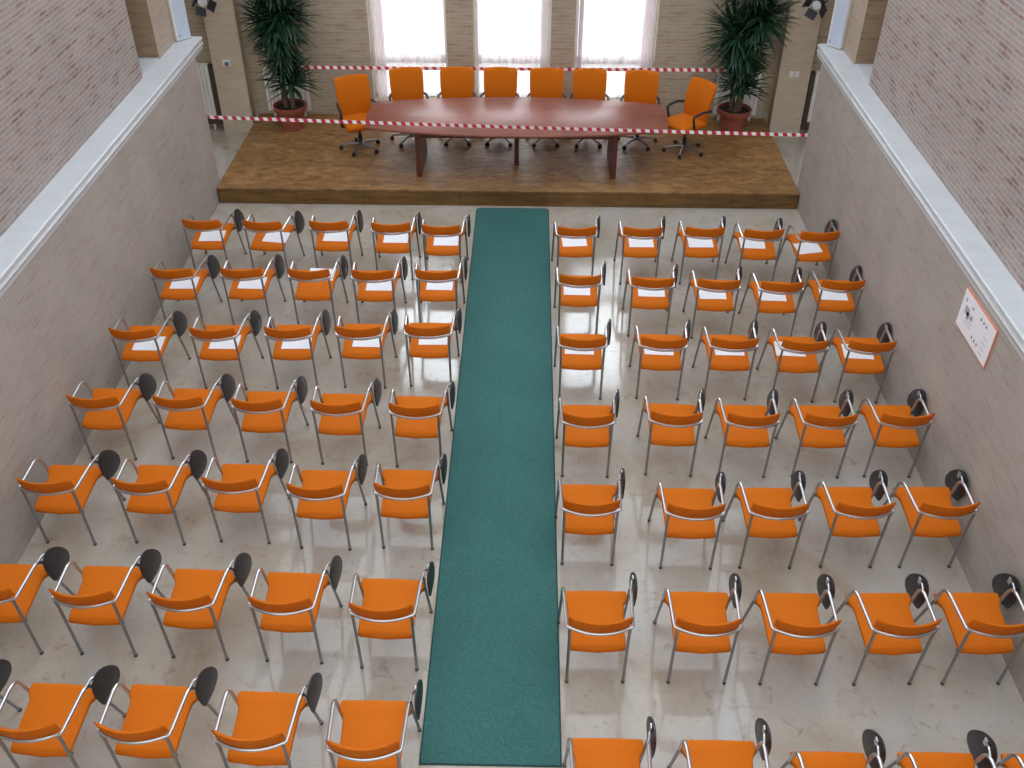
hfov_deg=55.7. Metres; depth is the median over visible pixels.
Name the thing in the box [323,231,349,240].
paper sheet
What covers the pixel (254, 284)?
paper sheet
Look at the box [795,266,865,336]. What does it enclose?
armchair
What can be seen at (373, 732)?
armchair
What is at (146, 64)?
wall
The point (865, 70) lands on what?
wall
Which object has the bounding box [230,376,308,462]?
armchair
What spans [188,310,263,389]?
armchair
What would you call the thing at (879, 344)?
armchair
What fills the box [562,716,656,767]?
armchair
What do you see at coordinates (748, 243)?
paper sheet
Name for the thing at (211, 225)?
armchair
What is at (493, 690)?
carpet runner
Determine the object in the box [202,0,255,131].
wall
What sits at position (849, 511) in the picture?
armchair
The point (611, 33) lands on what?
sheer curtain
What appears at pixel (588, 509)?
armchair
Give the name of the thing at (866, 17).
wall
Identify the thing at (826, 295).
paper sheet
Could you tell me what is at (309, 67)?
barrier tape
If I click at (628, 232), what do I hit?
armchair
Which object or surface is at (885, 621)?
armchair
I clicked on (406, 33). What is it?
sheer curtain
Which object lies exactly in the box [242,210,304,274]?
armchair
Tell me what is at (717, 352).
paper sheet
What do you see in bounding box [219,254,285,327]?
armchair
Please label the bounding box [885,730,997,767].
armchair
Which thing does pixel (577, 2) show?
window
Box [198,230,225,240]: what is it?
paper sheet
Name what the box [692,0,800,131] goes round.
yucca
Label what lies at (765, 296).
paper sheet
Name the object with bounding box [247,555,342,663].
armchair
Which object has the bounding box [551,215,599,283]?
armchair
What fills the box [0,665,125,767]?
armchair
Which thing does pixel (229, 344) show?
paper sheet
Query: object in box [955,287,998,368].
notice board
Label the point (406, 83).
office chair
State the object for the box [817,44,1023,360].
trim
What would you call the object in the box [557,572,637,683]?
armchair
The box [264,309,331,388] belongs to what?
armchair
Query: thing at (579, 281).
armchair
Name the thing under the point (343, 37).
wall
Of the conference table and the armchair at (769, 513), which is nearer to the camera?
the armchair at (769, 513)
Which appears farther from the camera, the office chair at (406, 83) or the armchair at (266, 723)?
the office chair at (406, 83)
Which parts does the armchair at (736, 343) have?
leg, armrest, leg, seat, rail, backrest, leg, armrest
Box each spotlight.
[192,0,216,16]
[802,0,827,19]
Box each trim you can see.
[0,36,202,297]
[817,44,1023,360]
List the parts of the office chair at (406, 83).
leg, leg, backrest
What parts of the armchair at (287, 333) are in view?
armrest, leg, backrest, rail, seat, leg, armrest, leg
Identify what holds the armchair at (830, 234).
on the floor
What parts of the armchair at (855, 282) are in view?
leg, armrest, leg, seat, rail, backrest, leg, armrest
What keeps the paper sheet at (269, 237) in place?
on the armchair at (261, 228)
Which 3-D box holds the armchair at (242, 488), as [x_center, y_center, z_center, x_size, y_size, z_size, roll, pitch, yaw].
[-2.295,0.898,8.406,0.572,0.818,0.746,2,38,2]
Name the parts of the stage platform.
panel, panel, panel, panel, panel, panel, panel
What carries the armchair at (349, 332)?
on the floor
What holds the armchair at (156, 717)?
on the floor
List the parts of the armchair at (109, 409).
leg, armrest, backrest, rail, seat, leg, armrest, leg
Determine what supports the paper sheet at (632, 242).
on the armchair at (628, 232)
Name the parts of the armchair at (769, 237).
leg, armrest, leg, seat, rail, backrest, leg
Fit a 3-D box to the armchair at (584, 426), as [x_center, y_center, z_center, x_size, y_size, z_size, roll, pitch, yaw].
[0.705,0.392,9.075,0.572,0.818,0.746,1,38,1]
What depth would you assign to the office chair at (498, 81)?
14.32 m
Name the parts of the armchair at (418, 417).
armrest, leg, backrest, rail, seat, leg, armrest, leg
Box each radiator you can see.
[197,63,222,128]
[262,67,311,115]
[713,71,761,120]
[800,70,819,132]
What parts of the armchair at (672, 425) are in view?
leg, armrest, leg, seat, rail, backrest, leg, armrest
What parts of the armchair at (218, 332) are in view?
armrest, leg, backrest, rail, seat, leg, armrest, leg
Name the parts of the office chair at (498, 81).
backrest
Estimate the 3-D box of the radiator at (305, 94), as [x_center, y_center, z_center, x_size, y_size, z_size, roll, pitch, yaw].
[-3.506,-4.563,15.162,0.670,0.765,0.090,1,38,1]
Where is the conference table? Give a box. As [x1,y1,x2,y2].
[365,97,667,178]
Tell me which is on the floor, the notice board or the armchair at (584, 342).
the armchair at (584, 342)
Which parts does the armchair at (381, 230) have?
leg, backrest, rail, seat, leg, armrest, leg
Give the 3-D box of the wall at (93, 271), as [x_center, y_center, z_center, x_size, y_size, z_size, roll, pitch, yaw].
[-4.494,1.187,7.036,0.550,2.020,15.212,1,38,1]
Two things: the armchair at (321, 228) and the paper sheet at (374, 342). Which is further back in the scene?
the armchair at (321, 228)
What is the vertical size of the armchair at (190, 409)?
0.818 m
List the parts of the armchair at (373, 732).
leg, armrest, backrest, rail, seat, leg, armrest, leg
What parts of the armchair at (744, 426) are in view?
leg, armrest, leg, seat, rail, backrest, leg, armrest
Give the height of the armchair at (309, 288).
0.818 m
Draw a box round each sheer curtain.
[370,0,444,97]
[477,0,548,96]
[577,0,655,97]
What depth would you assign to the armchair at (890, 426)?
8.92 m
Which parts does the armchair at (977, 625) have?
leg, armrest, leg, seat, rail, backrest, leg, armrest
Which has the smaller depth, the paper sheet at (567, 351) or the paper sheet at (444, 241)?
the paper sheet at (567, 351)
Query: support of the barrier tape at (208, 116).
attached to the wall at (914, 284)
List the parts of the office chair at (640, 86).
leg, backrest, leg, leg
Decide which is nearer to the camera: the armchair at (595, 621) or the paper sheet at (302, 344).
the armchair at (595, 621)
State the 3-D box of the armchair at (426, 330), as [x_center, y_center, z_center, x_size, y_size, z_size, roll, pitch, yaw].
[-0.832,-0.456,10.171,0.572,0.818,0.746,1,38,1]
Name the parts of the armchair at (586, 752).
leg, armrest, seat, armrest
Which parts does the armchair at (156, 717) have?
leg, armrest, backrest, rail, seat, leg, armrest, leg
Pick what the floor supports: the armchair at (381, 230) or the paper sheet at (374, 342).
the armchair at (381, 230)
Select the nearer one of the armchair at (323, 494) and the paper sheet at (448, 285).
the armchair at (323, 494)
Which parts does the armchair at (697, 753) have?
leg, armrest, seat, armrest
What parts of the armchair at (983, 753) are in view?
leg, armrest, seat, armrest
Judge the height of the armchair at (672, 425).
0.818 m
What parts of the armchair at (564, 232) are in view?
leg, armrest, leg, seat, rail, backrest, leg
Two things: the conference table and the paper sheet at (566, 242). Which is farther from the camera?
the conference table
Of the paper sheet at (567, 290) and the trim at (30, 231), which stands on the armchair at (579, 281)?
the paper sheet at (567, 290)
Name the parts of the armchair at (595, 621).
leg, armrest, leg, seat, rail, backrest, leg, leg, armrest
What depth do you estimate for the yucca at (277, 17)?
14.07 m
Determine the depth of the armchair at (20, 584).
7.44 m
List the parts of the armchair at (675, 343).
leg, armrest, leg, seat, rail, backrest, leg, armrest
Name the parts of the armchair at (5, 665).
leg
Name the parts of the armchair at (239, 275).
armrest, leg, backrest, rail, seat, leg, armrest, leg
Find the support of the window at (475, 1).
attached to the wall at (343, 37)
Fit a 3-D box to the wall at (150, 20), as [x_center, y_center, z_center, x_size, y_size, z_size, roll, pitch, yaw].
[-4.958,-6.586,10.500,1.240,5.880,0.784,1,38,1]
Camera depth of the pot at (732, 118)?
14.69 m
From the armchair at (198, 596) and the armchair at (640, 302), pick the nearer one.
the armchair at (198, 596)
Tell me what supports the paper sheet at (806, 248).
on the armchair at (830, 234)
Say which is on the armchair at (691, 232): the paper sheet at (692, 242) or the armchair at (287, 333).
the paper sheet at (692, 242)
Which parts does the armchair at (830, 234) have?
leg, armrest, leg, seat, rail, backrest, leg, armrest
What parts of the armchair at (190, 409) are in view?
armrest, leg, backrest, rail, seat, leg, armrest, leg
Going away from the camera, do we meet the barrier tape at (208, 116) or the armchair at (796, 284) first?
the armchair at (796, 284)
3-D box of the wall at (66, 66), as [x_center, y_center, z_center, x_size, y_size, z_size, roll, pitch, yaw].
[-5.112,-1.677,4.116,1.240,5.880,14.050,1,38,1]
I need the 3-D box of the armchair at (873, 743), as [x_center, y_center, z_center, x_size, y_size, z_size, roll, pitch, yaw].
[2.065,2.591,6.219,0.572,0.818,0.746,1,38,1]
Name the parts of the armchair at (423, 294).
leg, backrest, rail, seat, leg, armrest, leg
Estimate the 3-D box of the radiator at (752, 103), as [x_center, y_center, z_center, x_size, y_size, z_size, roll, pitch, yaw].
[3.488,-4.479,15.060,0.660,0.785,0.090,1,38,1]
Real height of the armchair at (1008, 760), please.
0.818 m
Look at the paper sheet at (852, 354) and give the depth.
9.88 m
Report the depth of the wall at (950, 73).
8.77 m
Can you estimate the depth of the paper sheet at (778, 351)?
9.91 m
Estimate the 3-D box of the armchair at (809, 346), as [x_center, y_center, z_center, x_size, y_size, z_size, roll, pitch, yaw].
[2.911,-0.300,9.982,0.572,0.818,0.746,1,38,1]
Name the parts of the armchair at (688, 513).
leg, armrest, leg, seat, rail, backrest, leg, armrest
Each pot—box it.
[273,98,306,131]
[717,102,751,131]
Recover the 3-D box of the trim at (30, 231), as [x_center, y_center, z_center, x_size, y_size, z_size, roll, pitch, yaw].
[-4.505,0.262,6.544,0.618,0.152,15.560,1,38,1]
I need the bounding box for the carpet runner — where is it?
[419,208,561,766]
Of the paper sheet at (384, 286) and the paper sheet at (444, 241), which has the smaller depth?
the paper sheet at (384, 286)
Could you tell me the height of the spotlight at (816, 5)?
0.358 m
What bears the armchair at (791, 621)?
on the floor
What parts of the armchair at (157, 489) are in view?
leg, armrest, backrest, rail, seat, leg, armrest, leg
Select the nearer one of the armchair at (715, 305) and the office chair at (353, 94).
the armchair at (715, 305)
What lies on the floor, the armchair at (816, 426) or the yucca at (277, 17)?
the armchair at (816, 426)
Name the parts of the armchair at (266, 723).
leg, armrest, backrest, rail, seat, leg, armrest, leg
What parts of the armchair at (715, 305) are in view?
leg, armrest, leg, seat, rail, backrest, leg, armrest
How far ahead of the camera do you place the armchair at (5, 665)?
6.83 m
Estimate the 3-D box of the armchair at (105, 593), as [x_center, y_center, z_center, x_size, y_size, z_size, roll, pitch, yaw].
[-3.094,1.618,7.468,0.572,0.818,0.746,2,38,2]
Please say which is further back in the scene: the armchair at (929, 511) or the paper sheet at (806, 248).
the paper sheet at (806, 248)
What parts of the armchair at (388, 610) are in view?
armrest, leg, backrest, rail, seat, leg, armrest, leg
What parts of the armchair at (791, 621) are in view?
leg, armrest, leg, seat, rail, backrest, leg, armrest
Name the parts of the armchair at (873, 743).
leg, armrest, seat, armrest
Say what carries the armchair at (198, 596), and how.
on the floor
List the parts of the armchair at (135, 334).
armrest, leg, backrest, rail, seat, leg, armrest, leg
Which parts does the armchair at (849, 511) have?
leg, armrest, leg, seat, rail, backrest, leg, armrest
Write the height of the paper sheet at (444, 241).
0.031 m
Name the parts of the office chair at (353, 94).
armrest, leg, backrest, seat, leg, leg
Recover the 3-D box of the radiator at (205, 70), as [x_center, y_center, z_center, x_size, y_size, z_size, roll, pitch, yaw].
[-4.893,-4.513,15.244,0.575,1.050,0.115,1,38,1]
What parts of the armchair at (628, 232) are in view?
leg, armrest, leg, seat, rail, backrest, leg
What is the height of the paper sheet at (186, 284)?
0.032 m
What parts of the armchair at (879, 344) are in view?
armrest, leg, seat, rail, backrest, leg, armrest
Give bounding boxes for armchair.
[0,546,76,654]
[0,659,21,711]
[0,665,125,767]
[15,450,125,545]
[48,549,165,656]
[66,373,159,460]
[93,666,221,767]
[108,311,190,390]
[110,450,210,545]
[146,552,251,660]
[149,255,222,325]
[151,374,236,458]
[181,209,246,268]
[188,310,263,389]
[200,448,288,543]
[211,672,323,767]
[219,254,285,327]
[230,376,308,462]
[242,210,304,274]
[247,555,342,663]
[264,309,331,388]
[286,454,366,550]
[287,255,348,325]
[309,210,363,277]
[310,378,381,465]
[325,679,422,767]
[335,309,397,388]
[348,561,434,670]
[350,256,407,329]
[370,212,421,280]
[373,454,446,549]
[388,381,454,468]
[403,308,461,386]
[414,256,466,329]
[421,214,470,282]
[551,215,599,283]
[553,261,605,333]
[553,319,610,399]
[554,468,625,565]
[555,389,619,477]
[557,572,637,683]
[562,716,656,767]
[613,216,665,284]
[622,264,677,336]
[629,320,690,400]
[636,389,705,476]
[647,471,725,569]
[653,573,742,684]
[667,718,771,767]
[671,216,725,283]
[682,265,741,338]
[692,320,758,400]
[704,389,779,477]
[722,471,809,568]
[724,218,783,281]
[738,267,804,335]
[742,574,841,685]
[756,321,829,402]
[775,390,858,478]
[776,219,840,278]
[780,729,885,767]
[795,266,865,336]
[798,470,895,567]
[819,322,896,403]
[826,573,941,685]
[844,389,934,477]
[877,469,980,567]
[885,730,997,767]
[914,573,1023,684]
[996,753,1023,767]
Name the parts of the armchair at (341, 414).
armrest, leg, backrest, rail, seat, leg, armrest, leg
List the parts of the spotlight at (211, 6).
barn door, barn door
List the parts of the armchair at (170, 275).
leg, armrest, backrest, rail, seat, leg, armrest, leg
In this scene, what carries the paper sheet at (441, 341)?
on the armchair at (426, 330)
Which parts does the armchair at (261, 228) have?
leg, armrest, backrest, rail, seat, leg, armrest, leg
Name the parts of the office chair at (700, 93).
leg, armrest, seat, leg, backrest, armrest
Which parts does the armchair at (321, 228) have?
leg, backrest, rail, seat, leg, armrest, leg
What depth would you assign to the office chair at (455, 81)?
14.33 m
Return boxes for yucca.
[233,0,325,131]
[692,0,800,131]
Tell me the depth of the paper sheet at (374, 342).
10.04 m
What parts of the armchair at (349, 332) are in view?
armrest, leg, backrest, rail, seat, leg, armrest, leg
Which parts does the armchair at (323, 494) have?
armrest, leg, backrest, rail, seat, leg, armrest, leg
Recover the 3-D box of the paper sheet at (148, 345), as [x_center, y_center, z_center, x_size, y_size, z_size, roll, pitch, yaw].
[-3.753,-0.421,10.026,0.296,0.031,0.208,1,38,1]
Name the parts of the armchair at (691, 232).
leg, armrest, leg, seat, rail, backrest, leg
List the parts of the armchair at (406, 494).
armrest, leg, backrest, rail, seat, leg, armrest, leg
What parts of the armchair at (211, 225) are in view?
armrest, leg, backrest, rail, seat, leg, armrest, leg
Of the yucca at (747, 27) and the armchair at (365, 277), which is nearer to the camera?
the armchair at (365, 277)
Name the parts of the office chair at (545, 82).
backrest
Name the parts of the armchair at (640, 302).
leg, armrest, leg, seat, rail, backrest, leg, armrest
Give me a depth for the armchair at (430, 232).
11.61 m
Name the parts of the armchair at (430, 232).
leg, backrest, rail, seat, leg, armrest, leg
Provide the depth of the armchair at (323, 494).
8.19 m
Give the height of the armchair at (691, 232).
0.818 m
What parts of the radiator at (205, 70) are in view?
casing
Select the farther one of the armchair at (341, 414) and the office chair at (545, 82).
the office chair at (545, 82)
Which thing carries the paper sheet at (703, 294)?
on the armchair at (715, 305)
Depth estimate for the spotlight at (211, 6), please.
13.92 m
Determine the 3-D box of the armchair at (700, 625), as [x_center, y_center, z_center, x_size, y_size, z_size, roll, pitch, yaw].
[1.409,1.775,7.278,0.572,0.818,0.746,1,38,1]
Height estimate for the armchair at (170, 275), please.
0.818 m
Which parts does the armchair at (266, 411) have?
armrest, leg, backrest, rail, seat, leg, armrest, leg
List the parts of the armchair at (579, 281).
leg, armrest, leg, seat, rail, backrest, leg, armrest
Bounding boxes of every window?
[368,0,447,94]
[474,0,551,95]
[574,0,657,67]
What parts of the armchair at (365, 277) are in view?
armrest, leg, backrest, rail, seat, leg, armrest, leg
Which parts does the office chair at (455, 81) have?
backrest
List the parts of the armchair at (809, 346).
leg, armrest, leg, seat, rail, backrest, leg, armrest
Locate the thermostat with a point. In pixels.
(226, 63)
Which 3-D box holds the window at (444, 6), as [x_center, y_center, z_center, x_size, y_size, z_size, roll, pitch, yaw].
[-1.569,-6.630,13.981,1.180,5.040,0.060,1,38,1]
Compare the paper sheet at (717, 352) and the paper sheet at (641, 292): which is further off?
the paper sheet at (641, 292)
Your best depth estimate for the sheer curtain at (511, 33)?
14.77 m
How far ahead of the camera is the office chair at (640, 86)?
14.24 m
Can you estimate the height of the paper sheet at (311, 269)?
0.033 m
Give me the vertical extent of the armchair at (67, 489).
0.818 m
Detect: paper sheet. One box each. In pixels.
[132,336,165,349]
[169,277,199,288]
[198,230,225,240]
[209,335,240,348]
[238,277,266,288]
[262,232,289,242]
[281,335,311,348]
[310,268,335,280]
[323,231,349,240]
[352,334,381,346]
[366,279,393,290]
[383,232,407,242]
[418,335,447,344]
[426,279,452,289]
[433,235,458,245]
[561,236,586,246]
[564,284,589,294]
[565,346,593,354]
[628,236,653,246]
[638,286,664,296]
[644,346,673,354]
[687,237,713,246]
[699,287,726,298]
[714,346,744,355]
[739,237,765,248]
[757,288,786,300]
[774,341,805,356]
[793,241,822,254]
[818,287,847,300]
[841,344,873,358]
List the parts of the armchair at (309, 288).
armrest, leg, backrest, rail, seat, leg, armrest, leg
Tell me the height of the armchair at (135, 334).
0.818 m
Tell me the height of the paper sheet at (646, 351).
0.032 m
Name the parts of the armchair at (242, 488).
armrest, leg, backrest, rail, seat, leg, armrest, leg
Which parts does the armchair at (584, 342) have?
leg, armrest, leg, seat, rail, backrest, leg, armrest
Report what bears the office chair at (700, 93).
on the stage platform
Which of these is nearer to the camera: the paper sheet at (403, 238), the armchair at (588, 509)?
the armchair at (588, 509)
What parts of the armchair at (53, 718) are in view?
leg, armrest, backrest, rail, seat, leg, armrest, leg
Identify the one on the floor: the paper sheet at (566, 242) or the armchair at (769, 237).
the armchair at (769, 237)
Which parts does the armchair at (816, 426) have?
leg, armrest, leg, seat, rail, backrest, leg, armrest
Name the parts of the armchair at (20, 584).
backrest, rail, seat, leg, armrest, leg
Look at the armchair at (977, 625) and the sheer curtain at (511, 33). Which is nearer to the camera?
the armchair at (977, 625)
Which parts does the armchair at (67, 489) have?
leg, armrest, backrest, rail, seat, leg, armrest, leg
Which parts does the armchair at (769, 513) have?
leg, armrest, leg, seat, rail, backrest, leg, armrest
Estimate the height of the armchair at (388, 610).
0.818 m
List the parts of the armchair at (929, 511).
leg, armrest, leg, seat, rail, backrest, leg, armrest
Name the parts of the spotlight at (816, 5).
barn door, barn door, barn door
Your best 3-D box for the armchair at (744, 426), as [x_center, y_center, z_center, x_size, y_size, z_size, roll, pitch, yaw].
[2.174,0.392,9.079,0.572,0.818,0.746,1,38,1]
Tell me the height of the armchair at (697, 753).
0.818 m
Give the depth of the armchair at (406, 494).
8.19 m
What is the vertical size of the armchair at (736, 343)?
0.818 m
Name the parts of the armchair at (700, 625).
leg, armrest, leg, seat, rail, backrest, leg, armrest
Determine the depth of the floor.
8.44 m
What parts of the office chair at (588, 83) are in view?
backrest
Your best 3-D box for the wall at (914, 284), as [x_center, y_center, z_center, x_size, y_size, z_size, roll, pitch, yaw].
[4.080,1.301,6.918,0.550,2.020,15.212,1,38,1]
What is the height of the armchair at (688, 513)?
0.818 m
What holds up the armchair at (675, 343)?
on the floor
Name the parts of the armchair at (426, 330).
armrest, leg, backrest, rail, seat, leg, armrest, leg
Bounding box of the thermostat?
[222,60,230,66]
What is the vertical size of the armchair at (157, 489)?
0.818 m
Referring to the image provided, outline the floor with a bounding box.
[0,127,1023,767]
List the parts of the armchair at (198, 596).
leg, armrest, backrest, rail, seat, leg, armrest, leg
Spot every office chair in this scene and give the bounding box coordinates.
[334,74,379,156]
[389,67,428,147]
[437,66,476,146]
[480,67,518,146]
[527,67,565,147]
[570,68,609,147]
[618,70,659,150]
[662,77,716,159]
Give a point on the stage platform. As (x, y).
(273, 164)
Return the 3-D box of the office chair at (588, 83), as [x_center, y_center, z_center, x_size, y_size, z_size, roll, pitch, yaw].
[1.139,-4.070,14.337,0.620,1.006,0.590,1,38,1]
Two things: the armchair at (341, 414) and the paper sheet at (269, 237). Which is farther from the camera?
the paper sheet at (269, 237)
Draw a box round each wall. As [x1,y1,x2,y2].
[0,0,142,236]
[0,58,219,563]
[125,0,174,58]
[138,58,158,76]
[184,0,834,132]
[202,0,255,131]
[767,0,821,137]
[797,64,1023,701]
[842,0,887,64]
[855,64,872,82]
[869,0,1023,290]
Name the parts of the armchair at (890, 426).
leg, armrest, leg, seat, rail, backrest, leg, armrest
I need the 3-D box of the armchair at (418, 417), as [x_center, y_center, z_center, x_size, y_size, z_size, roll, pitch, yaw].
[-0.853,0.312,9.173,0.572,0.818,0.746,2,38,2]
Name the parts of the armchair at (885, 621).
leg, armrest, leg, seat, rail, backrest, leg, armrest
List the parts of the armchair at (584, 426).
leg, armrest, leg, seat, rail, backrest, leg, armrest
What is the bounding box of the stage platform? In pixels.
[217,114,799,208]
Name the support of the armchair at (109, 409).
on the floor
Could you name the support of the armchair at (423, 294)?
on the floor
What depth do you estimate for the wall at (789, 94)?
14.70 m
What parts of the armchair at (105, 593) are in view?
leg, armrest, backrest, rail, seat, leg, armrest, leg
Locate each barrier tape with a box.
[207,115,807,136]
[295,66,731,71]
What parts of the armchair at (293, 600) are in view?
armrest, leg, backrest, rail, seat, leg, armrest, leg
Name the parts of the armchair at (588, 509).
leg, armrest, leg, seat, rail, backrest, leg, armrest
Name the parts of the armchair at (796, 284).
leg, armrest, leg, seat, rail, backrest, leg, armrest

